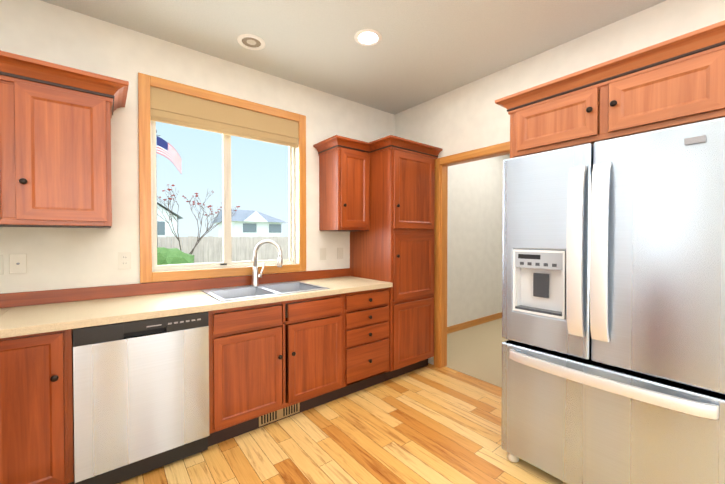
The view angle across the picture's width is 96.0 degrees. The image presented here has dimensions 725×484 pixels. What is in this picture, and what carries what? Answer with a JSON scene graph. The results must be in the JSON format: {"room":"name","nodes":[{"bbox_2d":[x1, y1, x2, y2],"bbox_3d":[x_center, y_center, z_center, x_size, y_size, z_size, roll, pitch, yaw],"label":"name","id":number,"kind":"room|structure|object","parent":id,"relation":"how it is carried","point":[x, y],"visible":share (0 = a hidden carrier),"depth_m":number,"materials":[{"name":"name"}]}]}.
{"room":"kitchen","nodes":[
{"label":"kitchen","id":0,"kind":"room"},
{"bbox_2d":[0,0,509,326],"bbox_3d":[0.119,-0.105,3.697,7.210,2.740,0.140,-1,1,-38],"label":"wall","id":1,"kind":"structure","parent":0,"point":[63,258],"depth_m":2.34,"materials":[{"name":"paint"}]},
{"bbox_2d":[9,254,26,273],"bbox_3d":[-2.015,0.127,1.909,0.072,0.116,0.007,-1,1,-38],"label":"electrical outlet plate","id":2,"kind":"object","parent":1,"relation":"attached to","point":[17,263],"visible":1,"depth_m":1.91,"materials":[{"name":"beige plastic"}]},
{"bbox_2d":[0,50,128,227],"bbox_3d":[-1.843,-0.508,1.776,0.916,0.845,0.411,-1,1,-38],"label":"upper cabinet","id":3,"kind":"object","parent":1,"relation":"attached to","point":[55,145],"visible":1,"depth_m":1.75,"materials":[{"name":"brown wood"}]},
{"bbox_2d":[118,252,130,268],"bbox_3d":[-1.619,0.127,2.223,0.072,0.116,0.008,-1,1,-38],"label":"electrical outlet","id":4,"kind":"object","parent":1,"relation":"attached to","point":[124,260],"visible":1,"depth_m":2.22,"materials":[{"name":"beige plastic"}]},
{"bbox_2d":[0,268,350,307],"bbox_3d":[-1.328,0.327,2.449,3.062,0.082,0.019,-1,1,-38],"label":"backsplash","id":5,"kind":"structure","parent":1,"relation":"attached to","point":[7,300],"depth_m":2.26,"materials":[{"name":"brown wood"}]},
{"bbox_2d":[138,72,305,282],"bbox_3d":[-1.084,-0.448,2.720,1.298,1.455,0.154,-1,1,-38],"label":"kitchen window","id":6,"kind":"structure","parent":1,"relation":"in","point":[227,117],"depth_m":2.60,"materials":[{"name":"brown wood"}]},
{"bbox_2d":[150,86,298,147],"bbox_3d":[-1.063,-0.990,2.688,1.162,0.234,0.048,-1,1,-38],"label":"woven shade","id":7,"kind":"object","parent":6,"relation":"attached to","point":[169,105],"depth_m":2.60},
{"bbox_2d":[320,248,325,259],"bbox_3d":[-0.386,0.119,3.202,0.072,0.116,0.009,-1,1,-38],"label":"light switch","id":8,"kind":"object","parent":1,"relation":"attached to","point":[322,253],"visible":1,"depth_m":3.20,"materials":[{"name":"beige plastic"}]},
{"bbox_2d":[337,248,342,258],"bbox_3d":[-0.225,0.115,3.330,0.072,0.116,0.009,-1,1,-38],"label":"light switch","id":9,"kind":"object","parent":1,"relation":"attached to","point":[339,253],"visible":1,"depth_m":3.32,"materials":[{"name":"beige plastic"}]},
{"bbox_2d":[117,363,566,483],"bbox_3d":[0.621,1.364,0.452,3.930,0.100,5.880,-1,1,-38],"label":"floor","id":10,"kind":"structure","parent":0,"point":[429,423],"depth_m":2.07,"materials":[{"name":"brown wood"}]},
{"bbox_2d":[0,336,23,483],"bbox_3d":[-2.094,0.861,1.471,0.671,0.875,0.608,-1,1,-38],"label":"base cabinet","id":11,"kind":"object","parent":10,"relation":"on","point":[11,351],"depth_m":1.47,"materials":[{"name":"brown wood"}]},
{"bbox_2d":[0,276,391,339],"bbox_3d":[-0.883,0.403,2.400,2.428,0.067,0.649,-1,1,-38],"label":"countertop","id":12,"kind":"structure","parent":11,"relation":"on","point":[29,319],"depth_m":1.93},
{"bbox_2d":[248,240,282,283],"bbox_3d":[-0.787,0.170,2.676,0.203,0.377,0.203,-1,1,-38],"label":"faucet","id":13,"kind":"object","parent":12,"relation":"on","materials":[{"name":"silver metal"}]},
{"bbox_2d":[200,280,331,331],"bbox_3d":[-0.744,0.458,2.518,0.810,0.193,0.555,-1,1,-38],"label":"sink","id":14,"kind":"object","parent":12,"relation":"in","point":[251,317],"depth_m":2.36,"materials":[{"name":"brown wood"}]},
{"bbox_2d":[73,311,208,483],"bbox_3d":[-1.357,0.854,2.020,0.613,0.872,0.612,-1,1,-38],"label":"dishwasher","id":15,"kind":"object","parent":10,"relation":"on","point":[141,395],"visible":0.94,"depth_m":1.76,"materials":[{"name":"silver metal"}]},
{"bbox_2d":[313,135,442,380],"bbox_3d":[0.162,0.172,3.202,1.075,2.201,0.689,-1,1,-38],"label":"pantry cabinet","id":16,"kind":"object","parent":10,"relation":"on","point":[377,199],"visible":0.98,"depth_m":3.04,"materials":[{"name":"brown wood"}]},
{"bbox_2d":[501,117,724,483],"bbox_3d":[1.380,0.406,1.796,0.870,1.775,0.903,-1,1,-38],"label":"refrigerator","id":17,"kind":"object","parent":10,"relation":"on","point":[613,311],"visible":1,"depth_m":1.48,"materials":[{"name":"grey metal"}]},
{"bbox_2d":[41,0,665,114],"bbox_3d":[1.905,-1.491,1.429,7.210,0.100,5.880,-1,1,-38],"label":"ceiling","id":18,"kind":"structure","parent":0,"point":[421,51],"depth_m":2.27,"materials":[{"name":"paint"}]},
{"bbox_2d":[237,34,264,49],"bbox_3d":[-0.809,-1.452,2.377,0.196,0.007,0.196,-1,1,-38],"label":"recessed light","id":19,"kind":"object","parent":18,"relation":"in","point":[250,41],"visible":1,"depth_m":2.37,"materials":[{"name":"white metal"}]},
{"bbox_2d":[354,29,381,45],"bbox_3d":[0.039,-1.451,2.323,0.196,0.007,0.196,-1,1,-38],"label":"recessed light","id":20,"kind":"object","parent":18,"relation":"in","point":[367,37],"visible":1,"depth_m":2.32,"materials":[{"name":"white glass"}]},
{"bbox_2d":[447,312,501,333],"bbox_3d":[1.665,1.198,4.842,3.109,0.091,0.018,-1,1,-38],"label":"baseboard","id":21,"kind":"structure","parent":0,"point":[464,325],"depth_m":4.79,"materials":[{"name":"brown wood"}]},
{"bbox_2d":[445,318,507,387],"bbox_3d":[3.443,1.328,2.694,3.280,0.104,5.880,-1,1,-38],"label":"floor","id":22,"kind":"structure","parent":0,"point":[475,351],"depth_m":3.75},
{"bbox_2d":[394,0,724,364],"bbox_3d":[2.147,-0.074,1.643,0.090,2.740,5.600,-1,1,-38],"label":"wall","id":23,"kind":"structure","parent":0,"point":[473,115],"depth_m":2.62,"materials":[{"name":"paint"}]},
{"bbox_2d":[434,141,509,367],"bbox_3d":[1.116,0.219,2.945,0.131,2.113,1.083,-1,1,-38],"label":"door frame","id":24,"kind":"structure","parent":23,"relation":"attached to","point":[442,164],"depth_m":3.29,"materials":[{"name":"brown wood"}]},
{"bbox_2d":[495,20,724,157],"bbox_3d":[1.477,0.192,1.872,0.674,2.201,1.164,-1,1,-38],"label":"upper cabinet","id":25,"kind":"object","parent":23,"relation":"attached to","point":[676,81],"visible":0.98,"depth_m":1.61,"materials":[{"name":"brown wood"}]},
{"label":"outside","id":26,"kind":"structure","parent":0,"visible":0},
{"bbox_3d":[-11.427,1.513,20.285,30.000,0.100,39.560,-1,1,-38],"label":"lawn","id":27,"kind":"structure","parent":26,"visible":0},
{"bbox_2d":[156,130,181,246],"bbox_3d":[-5.367,-0.695,8.957,0.745,4.660,0.105,-1,1,-38],"label":"flagpole","id":28,"kind":"object","parent":27,"relation":"on","point":[167,150],"depth_m":8.92,"materials":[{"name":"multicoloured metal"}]},
{"bbox_2d":[157,202,181,236],"bbox_3d":[-14.214,-0.482,21.592,3.100,3.850,6.600,-1,1,-38],"label":"neighbor house","id":29,"kind":"structure","parent":27,"relation":"on","point":[164,228],"depth_m":19.63,"materials":[{"name":"white"}]},
{"bbox_2d":[157,247,193,271],"bbox_3d":[-4.812,0.923,7.908,1.373,1.583,1.077,-1,1,-38],"label":"shrub","id":30,"kind":"object","parent":27,"relation":"on","point":[166,256],"depth_m":7.88,"materials":[{"name":"green plant"}]},
{"bbox_2d":[156,184,239,254],"bbox_3d":[-4.622,0.061,8.992,2.300,3.149,1.465,-1,1,-38],"label":"tree","id":31,"kind":"object","parent":27,"relation":"on","point":[198,203],"depth_m":8.95,"materials":[{"name":"brown plant"}]},
{"bbox_2d":[158,236,288,269],"bbox_3d":[-3.806,0.712,10.758,16.094,1.792,0.060,-1,1,-38],"label":"fence","id":32,"kind":"object","parent":27,"relation":"on","point":[208,249],"depth_m":10.25,"materials":[{"name":"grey wood"}]},
{"bbox_2d":[212,209,287,238],"bbox_3d":[-6.919,-0.231,19.850,3.350,3.400,3.910,-1,1,-38],"label":"house","id":33,"kind":"structure","parent":27,"relation":"on","point":[249,223],"depth_m":18.59,"materials":[{"name":"white"}]}
]}

